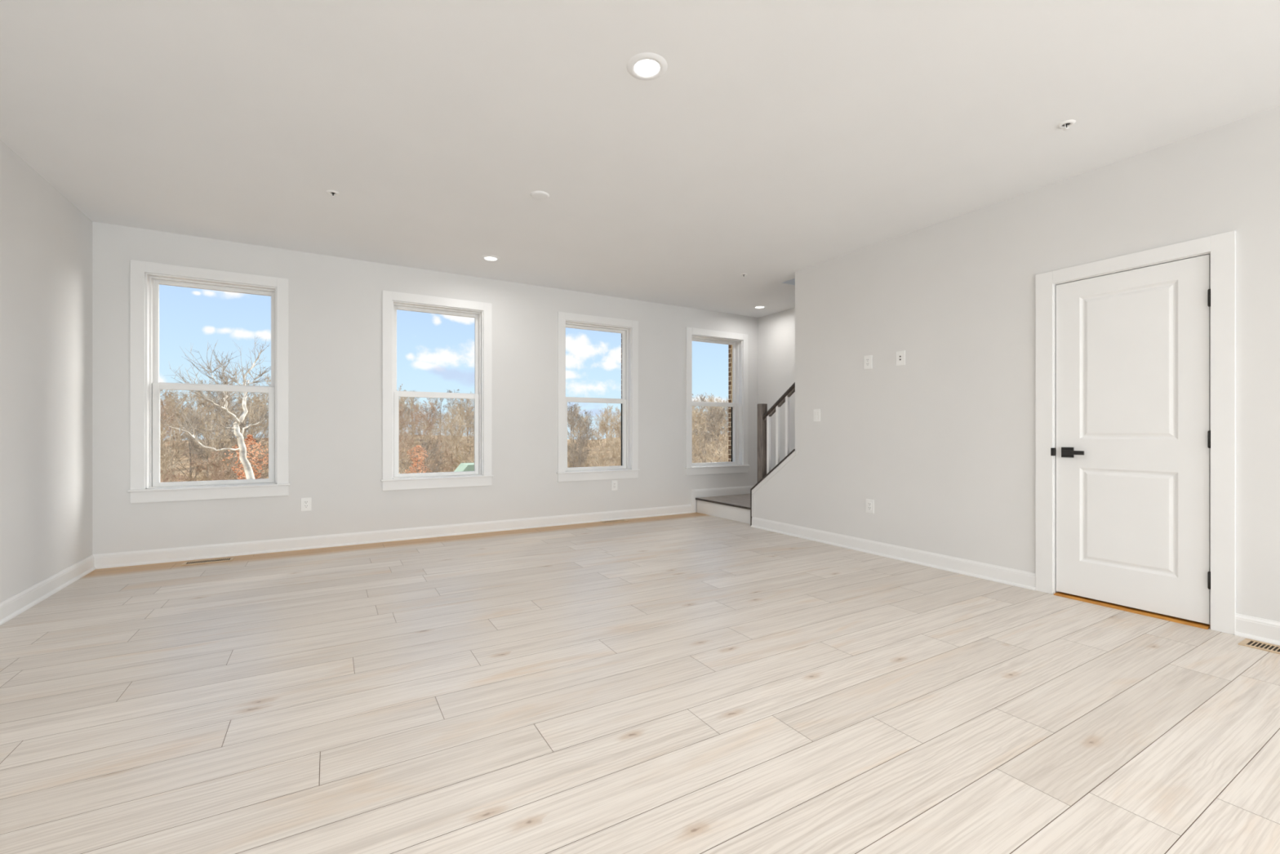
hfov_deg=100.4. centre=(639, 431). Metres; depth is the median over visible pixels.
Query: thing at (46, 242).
wall
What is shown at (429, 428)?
bare tree
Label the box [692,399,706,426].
bare tree
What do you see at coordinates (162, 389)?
bare tree
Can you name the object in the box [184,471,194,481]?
bare shrub
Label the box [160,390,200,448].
bare tree
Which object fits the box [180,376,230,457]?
bare tree
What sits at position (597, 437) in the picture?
bare tree
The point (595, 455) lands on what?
bare tree
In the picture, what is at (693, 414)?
bare tree
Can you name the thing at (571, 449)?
bare tree
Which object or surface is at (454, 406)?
bare tree
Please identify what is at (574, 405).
bare tree
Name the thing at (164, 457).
bare tree
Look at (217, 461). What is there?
bare shrub
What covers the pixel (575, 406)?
bare tree
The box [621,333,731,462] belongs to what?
wall
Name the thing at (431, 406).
bare tree
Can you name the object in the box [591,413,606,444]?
bare tree
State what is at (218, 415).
bare tree
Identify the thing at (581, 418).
bare tree
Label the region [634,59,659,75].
diffuser
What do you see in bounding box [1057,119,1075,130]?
sprinkler
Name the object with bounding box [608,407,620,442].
bare tree
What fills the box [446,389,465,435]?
bare tree
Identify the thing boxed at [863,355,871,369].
wall outlet
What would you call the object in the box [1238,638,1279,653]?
floor vent
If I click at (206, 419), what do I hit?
bare tree
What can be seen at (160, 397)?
bare tree
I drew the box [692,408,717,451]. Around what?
bare tree
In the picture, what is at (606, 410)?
bare tree
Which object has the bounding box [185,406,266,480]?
bare tree
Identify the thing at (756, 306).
recessed light
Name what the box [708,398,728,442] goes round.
bare tree
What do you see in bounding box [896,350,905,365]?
jack plate
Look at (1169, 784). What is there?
floor
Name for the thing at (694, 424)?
bare tree
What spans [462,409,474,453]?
bare tree
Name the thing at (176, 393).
bare tree
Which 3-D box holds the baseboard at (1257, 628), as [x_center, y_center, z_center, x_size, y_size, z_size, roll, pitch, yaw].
[3.799,1.024,1.756,0.027,0.113,2.500,0,0,-30]
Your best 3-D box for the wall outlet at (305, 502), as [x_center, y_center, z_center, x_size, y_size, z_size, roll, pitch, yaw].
[-3.084,0.668,4.922,0.082,0.122,0.010,0,0,-30]
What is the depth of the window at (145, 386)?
4.49 m
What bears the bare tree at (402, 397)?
on the ground
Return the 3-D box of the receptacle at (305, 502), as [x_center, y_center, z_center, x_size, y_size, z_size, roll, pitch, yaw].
[-3.083,0.668,4.919,0.034,0.068,0.003,0,0,-30]
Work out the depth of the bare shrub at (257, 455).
61.58 m
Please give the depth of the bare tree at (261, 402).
79.88 m
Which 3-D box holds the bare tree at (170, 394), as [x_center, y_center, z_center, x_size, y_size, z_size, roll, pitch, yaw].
[-78.655,-2.364,89.171,6.538,12.530,6.356,0,0,35]
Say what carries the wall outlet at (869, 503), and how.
attached to the wall at (942, 442)
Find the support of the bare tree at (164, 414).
on the ground
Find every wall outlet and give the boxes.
[301,497,311,511]
[611,480,617,490]
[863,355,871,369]
[866,498,874,513]
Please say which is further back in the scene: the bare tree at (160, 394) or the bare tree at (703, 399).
the bare tree at (703, 399)
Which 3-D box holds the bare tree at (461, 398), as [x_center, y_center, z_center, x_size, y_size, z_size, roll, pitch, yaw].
[-37.501,-2.603,118.911,6.574,10.764,6.458,0,0,32]
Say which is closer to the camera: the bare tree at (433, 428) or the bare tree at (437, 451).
the bare tree at (437, 451)
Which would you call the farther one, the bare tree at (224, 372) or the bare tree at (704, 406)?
the bare tree at (704, 406)
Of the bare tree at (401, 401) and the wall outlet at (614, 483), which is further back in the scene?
the bare tree at (401, 401)
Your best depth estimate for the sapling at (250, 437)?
22.97 m
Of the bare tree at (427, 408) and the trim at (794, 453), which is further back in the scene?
the bare tree at (427, 408)
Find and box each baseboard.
[0,554,95,625]
[93,484,754,568]
[751,516,1035,590]
[1234,613,1279,645]
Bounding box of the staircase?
[695,493,750,524]
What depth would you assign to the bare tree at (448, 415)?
81.90 m
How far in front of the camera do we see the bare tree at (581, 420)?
101.30 m
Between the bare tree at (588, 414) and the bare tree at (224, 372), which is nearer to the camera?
the bare tree at (224, 372)
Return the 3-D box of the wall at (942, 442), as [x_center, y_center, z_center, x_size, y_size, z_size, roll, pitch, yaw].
[4.431,-0.290,0.831,0.130,2.740,12.265,0,0,-30]
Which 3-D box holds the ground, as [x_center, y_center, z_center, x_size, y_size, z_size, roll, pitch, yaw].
[7.394,5.883,116.198,270.000,10.400,180.000,0,0,-30]
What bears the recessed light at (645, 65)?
in the ceiling
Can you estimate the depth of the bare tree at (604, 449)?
88.83 m
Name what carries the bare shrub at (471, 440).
on the ground
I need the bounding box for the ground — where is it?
[160,434,728,481]
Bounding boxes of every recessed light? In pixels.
[480,254,500,261]
[626,52,667,80]
[752,305,766,308]
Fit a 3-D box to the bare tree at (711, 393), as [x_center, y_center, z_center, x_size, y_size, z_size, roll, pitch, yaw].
[20.907,-2.438,135.640,9.091,15.195,8.373,0,0,3]
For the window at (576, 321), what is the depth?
6.55 m
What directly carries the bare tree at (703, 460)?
on the ground
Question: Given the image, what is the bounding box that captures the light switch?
[813,408,820,421]
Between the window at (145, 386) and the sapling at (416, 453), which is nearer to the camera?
the window at (145, 386)
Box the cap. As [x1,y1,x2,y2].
[750,448,795,526]
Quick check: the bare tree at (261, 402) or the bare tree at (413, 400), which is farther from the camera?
the bare tree at (413, 400)
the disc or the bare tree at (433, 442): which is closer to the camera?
the disc
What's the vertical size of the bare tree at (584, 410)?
8.684 m
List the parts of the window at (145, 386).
sill, frame, sash, sash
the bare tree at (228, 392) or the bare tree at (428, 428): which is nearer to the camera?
the bare tree at (428, 428)
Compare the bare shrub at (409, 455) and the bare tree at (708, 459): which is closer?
the bare tree at (708, 459)
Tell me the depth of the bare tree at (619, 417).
115.97 m
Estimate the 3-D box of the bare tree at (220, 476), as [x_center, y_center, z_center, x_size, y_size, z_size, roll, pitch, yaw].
[-39.071,5.719,49.866,5.100,8.189,7.670,0,0,21]
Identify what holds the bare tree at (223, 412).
on the ground
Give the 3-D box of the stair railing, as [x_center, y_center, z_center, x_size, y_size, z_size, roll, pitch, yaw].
[1.521,0.015,5.814,0.082,1.175,0.615,0,0,-30]
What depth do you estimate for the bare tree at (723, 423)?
109.45 m
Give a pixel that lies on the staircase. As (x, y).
(732, 507)
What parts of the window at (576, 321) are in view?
sash, sash, frame, sill, screen frame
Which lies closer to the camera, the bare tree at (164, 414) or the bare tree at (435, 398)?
the bare tree at (164, 414)
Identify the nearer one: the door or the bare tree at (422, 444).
the door
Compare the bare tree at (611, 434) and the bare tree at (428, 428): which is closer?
the bare tree at (428, 428)
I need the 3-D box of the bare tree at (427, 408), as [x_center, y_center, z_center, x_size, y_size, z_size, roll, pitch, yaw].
[-39.395,-0.390,97.117,5.145,8.879,5.055,0,0,11]
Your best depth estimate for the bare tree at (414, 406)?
107.92 m
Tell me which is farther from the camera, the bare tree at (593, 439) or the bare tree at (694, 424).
the bare tree at (593, 439)
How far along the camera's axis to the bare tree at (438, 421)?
96.90 m
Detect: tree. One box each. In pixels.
[160,337,271,479]
[160,389,178,431]
[160,389,185,453]
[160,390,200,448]
[160,391,220,475]
[160,394,191,466]
[160,397,177,436]
[160,411,204,482]
[160,413,182,464]
[160,413,213,481]
[160,416,219,480]
[160,445,189,481]
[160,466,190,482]
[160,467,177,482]
[163,392,191,435]
[176,390,217,457]
[176,410,231,476]
[177,382,250,473]
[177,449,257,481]
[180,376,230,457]
[183,415,236,480]
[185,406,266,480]
[194,391,235,432]
[202,372,241,432]
[203,414,234,459]
[204,380,250,450]
[210,417,268,479]
[212,392,268,476]
[216,391,251,420]
[226,379,264,429]
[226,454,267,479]
[229,395,268,459]
[231,434,268,477]
[232,402,268,453]
[234,397,262,441]
[252,373,271,419]
[255,400,268,444]
[398,383,411,427]
[399,396,417,427]
[399,402,422,445]
[399,404,420,462]
[399,413,413,446]
[399,430,420,471]
[399,438,444,473]
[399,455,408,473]
[400,389,418,437]
[400,400,412,445]
[400,419,431,469]
[402,421,448,471]
[403,396,424,440]
[406,400,450,446]
[410,409,433,452]
[410,441,454,473]
[412,405,436,449]
[413,397,442,442]
[415,413,448,461]
[421,441,455,472]
[427,442,460,471]
[428,414,460,453]
[431,397,454,441]
[431,419,474,470]
[436,400,474,463]
[436,422,456,444]
[440,392,474,462]
[441,405,472,468]
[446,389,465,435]
[454,400,474,435]
[459,398,474,443]
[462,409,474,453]
[567,404,581,440]
[567,404,589,433]
[567,406,582,453]
[567,424,584,464]
[567,442,591,467]
[568,402,582,443]
[568,411,596,456]
[568,435,592,464]
[568,439,599,466]
[573,420,596,452]
[582,409,593,444]
[582,413,599,444]
[582,429,600,457]
[586,444,612,465]
[586,445,610,466]
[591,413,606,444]
[591,431,607,454]
[594,418,610,446]
[597,407,617,447]
[599,434,620,463]
[602,404,621,438]
[602,411,615,447]
[603,430,621,466]
[605,431,621,466]
[607,422,621,448]
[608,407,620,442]
[610,410,621,452]
[692,392,709,459]
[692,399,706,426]
[692,405,720,454]
[692,406,712,452]
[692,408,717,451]
[692,410,728,462]
[692,424,697,457]
[692,424,703,462]
[692,429,719,462]
[693,437,726,462]
[697,406,721,453]
[701,391,727,434]
[703,406,727,460]
[707,393,725,450]
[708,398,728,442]
[708,410,728,448]
[710,427,728,462]
[714,416,728,453]
[719,407,728,434]
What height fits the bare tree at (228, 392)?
11.286 m
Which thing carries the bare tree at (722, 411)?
on the ground
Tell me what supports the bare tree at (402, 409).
on the ground
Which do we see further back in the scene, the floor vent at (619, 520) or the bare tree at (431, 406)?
the bare tree at (431, 406)
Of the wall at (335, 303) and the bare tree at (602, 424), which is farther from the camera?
the bare tree at (602, 424)
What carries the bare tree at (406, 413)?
on the ground
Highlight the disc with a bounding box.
[530,191,549,199]
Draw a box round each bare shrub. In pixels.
[182,461,212,480]
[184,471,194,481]
[202,461,231,480]
[207,464,240,480]
[256,455,268,478]
[400,455,411,473]
[447,440,473,471]
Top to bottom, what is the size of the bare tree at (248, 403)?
14.125 m
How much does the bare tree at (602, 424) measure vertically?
10.197 m
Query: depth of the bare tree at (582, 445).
68.83 m
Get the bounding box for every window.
[127,259,290,503]
[381,290,493,490]
[556,311,639,481]
[684,327,749,475]
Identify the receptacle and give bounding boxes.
[303,500,308,507]
[866,358,869,366]
[867,502,871,510]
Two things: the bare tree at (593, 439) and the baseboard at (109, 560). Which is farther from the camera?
the bare tree at (593, 439)
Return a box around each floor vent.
[181,556,234,565]
[600,519,628,523]
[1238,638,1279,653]
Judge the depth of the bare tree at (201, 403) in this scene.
83.00 m
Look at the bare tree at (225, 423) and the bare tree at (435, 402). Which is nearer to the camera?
the bare tree at (225, 423)
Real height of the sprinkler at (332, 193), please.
0.029 m
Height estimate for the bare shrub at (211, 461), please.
6.126 m
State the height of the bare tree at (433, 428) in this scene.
8.509 m
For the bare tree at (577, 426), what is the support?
on the ground
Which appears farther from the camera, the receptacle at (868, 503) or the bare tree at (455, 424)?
the bare tree at (455, 424)
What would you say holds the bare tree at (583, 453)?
on the ground
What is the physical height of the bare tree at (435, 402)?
11.451 m
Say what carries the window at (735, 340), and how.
in the wall at (335, 303)
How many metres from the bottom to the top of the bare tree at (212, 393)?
13.342 m
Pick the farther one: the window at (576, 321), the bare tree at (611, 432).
the bare tree at (611, 432)
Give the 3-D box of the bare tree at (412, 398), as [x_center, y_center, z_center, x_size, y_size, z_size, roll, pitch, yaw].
[-49.767,-3.443,117.723,6.047,11.815,5.879,0,0,-38]
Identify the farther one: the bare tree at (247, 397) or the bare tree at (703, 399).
the bare tree at (703, 399)
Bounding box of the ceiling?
[0,0,1279,317]
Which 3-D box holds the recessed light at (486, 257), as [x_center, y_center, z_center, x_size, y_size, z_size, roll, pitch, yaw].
[-1.425,-1.656,5.088,0.186,0.008,0.186,0,0,-30]
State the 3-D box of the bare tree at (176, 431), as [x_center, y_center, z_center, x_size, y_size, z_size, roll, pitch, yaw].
[-45.907,3.584,51.897,6.323,11.134,6.420,0,0,12]
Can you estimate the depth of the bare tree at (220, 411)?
70.41 m
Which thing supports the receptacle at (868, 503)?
attached to the wall outlet at (869, 503)
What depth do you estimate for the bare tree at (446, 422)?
103.78 m
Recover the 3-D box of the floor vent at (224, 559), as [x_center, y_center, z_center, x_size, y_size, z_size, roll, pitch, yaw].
[-3.600,1.077,4.446,0.330,0.005,0.130,0,0,-30]
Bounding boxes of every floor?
[0,511,1279,853]
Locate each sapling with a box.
[222,434,268,479]
[401,444,432,473]
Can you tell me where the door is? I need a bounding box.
[1035,230,1235,634]
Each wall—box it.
[0,139,92,602]
[92,221,758,554]
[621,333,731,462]
[753,106,1279,622]
[758,307,795,470]
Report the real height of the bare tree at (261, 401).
8.936 m
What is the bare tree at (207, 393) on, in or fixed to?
on the ground
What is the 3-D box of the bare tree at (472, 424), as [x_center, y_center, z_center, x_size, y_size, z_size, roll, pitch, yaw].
[-20.361,3.722,62.347,6.355,11.675,6.260,0,0,29]
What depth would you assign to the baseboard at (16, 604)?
3.44 m
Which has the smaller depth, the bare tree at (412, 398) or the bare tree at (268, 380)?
the bare tree at (268, 380)
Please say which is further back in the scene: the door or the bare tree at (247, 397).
the bare tree at (247, 397)
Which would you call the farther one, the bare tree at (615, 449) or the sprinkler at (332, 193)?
the bare tree at (615, 449)
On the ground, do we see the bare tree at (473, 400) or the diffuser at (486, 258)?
the bare tree at (473, 400)
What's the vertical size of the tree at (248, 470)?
14.479 m
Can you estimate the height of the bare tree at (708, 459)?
9.702 m
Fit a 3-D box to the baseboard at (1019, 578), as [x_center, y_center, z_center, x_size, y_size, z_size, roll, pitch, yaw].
[1.988,1.024,4.856,0.027,0.113,2.830,0,0,-30]
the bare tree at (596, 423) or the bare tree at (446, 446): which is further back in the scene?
the bare tree at (596, 423)
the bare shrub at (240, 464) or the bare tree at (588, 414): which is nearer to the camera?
the bare shrub at (240, 464)
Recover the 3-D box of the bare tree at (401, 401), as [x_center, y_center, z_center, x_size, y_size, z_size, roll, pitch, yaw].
[-46.596,-1.449,102.706,5.333,9.044,5.239,0,0,1]
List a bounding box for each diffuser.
[484,257,497,260]
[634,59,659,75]
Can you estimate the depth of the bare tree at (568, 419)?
110.39 m
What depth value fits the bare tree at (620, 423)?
108.23 m
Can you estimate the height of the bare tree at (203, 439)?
10.558 m
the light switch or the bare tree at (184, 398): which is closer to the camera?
the light switch
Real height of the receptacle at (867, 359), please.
0.068 m
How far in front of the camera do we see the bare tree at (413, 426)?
70.08 m
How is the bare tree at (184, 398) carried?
on the ground
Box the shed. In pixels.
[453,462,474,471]
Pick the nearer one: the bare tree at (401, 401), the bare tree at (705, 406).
the bare tree at (401, 401)
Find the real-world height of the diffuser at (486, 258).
0.001 m
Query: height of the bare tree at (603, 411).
9.972 m
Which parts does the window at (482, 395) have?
sash, sash, frame, sill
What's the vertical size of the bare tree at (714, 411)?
11.763 m
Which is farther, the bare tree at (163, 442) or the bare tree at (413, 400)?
the bare tree at (413, 400)
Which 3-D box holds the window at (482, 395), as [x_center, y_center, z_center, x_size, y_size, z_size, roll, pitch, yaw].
[-2.133,-0.407,5.615,1.096,1.969,0.312,0,0,-30]
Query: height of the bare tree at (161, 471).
7.818 m
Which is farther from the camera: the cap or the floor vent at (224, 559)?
the cap
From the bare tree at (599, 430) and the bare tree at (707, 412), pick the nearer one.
the bare tree at (707, 412)
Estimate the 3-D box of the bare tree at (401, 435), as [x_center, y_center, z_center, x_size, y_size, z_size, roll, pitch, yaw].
[-28.837,4.354,63.306,5.791,9.895,5.821,0,0,-22]
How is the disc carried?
attached to the ceiling
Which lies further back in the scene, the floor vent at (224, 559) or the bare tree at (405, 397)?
the bare tree at (405, 397)
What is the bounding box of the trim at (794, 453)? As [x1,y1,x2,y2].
[751,450,797,516]
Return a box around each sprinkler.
[326,190,339,197]
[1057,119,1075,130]
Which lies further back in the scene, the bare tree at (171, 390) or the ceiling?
the bare tree at (171, 390)
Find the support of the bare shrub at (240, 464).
on the ground
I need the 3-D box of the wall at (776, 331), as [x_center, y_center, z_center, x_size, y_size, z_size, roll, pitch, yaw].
[3.055,-0.290,5.584,0.150,2.740,5.060,0,0,-30]
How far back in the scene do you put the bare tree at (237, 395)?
95.26 m
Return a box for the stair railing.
[757,382,795,482]
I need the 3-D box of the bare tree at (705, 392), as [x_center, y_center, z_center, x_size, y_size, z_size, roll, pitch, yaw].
[21.509,-4.437,156.873,8.988,14.706,8.278,0,0,-40]
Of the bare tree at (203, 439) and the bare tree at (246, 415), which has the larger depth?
the bare tree at (246, 415)
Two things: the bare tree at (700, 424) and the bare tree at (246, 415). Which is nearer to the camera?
the bare tree at (246, 415)
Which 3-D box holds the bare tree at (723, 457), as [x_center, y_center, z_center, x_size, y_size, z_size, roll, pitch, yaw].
[7.636,4.873,53.188,6.644,11.241,6.746,0,0,-18]
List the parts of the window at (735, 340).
sash, sash, frame, sill, screen frame, outside trim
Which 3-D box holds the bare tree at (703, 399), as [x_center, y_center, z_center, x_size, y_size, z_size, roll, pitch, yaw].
[11.637,-0.759,113.208,7.865,15.048,8.005,0,0,29]
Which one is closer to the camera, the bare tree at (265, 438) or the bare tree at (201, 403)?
the bare tree at (265, 438)
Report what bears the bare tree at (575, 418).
on the ground
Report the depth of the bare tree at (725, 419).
105.09 m

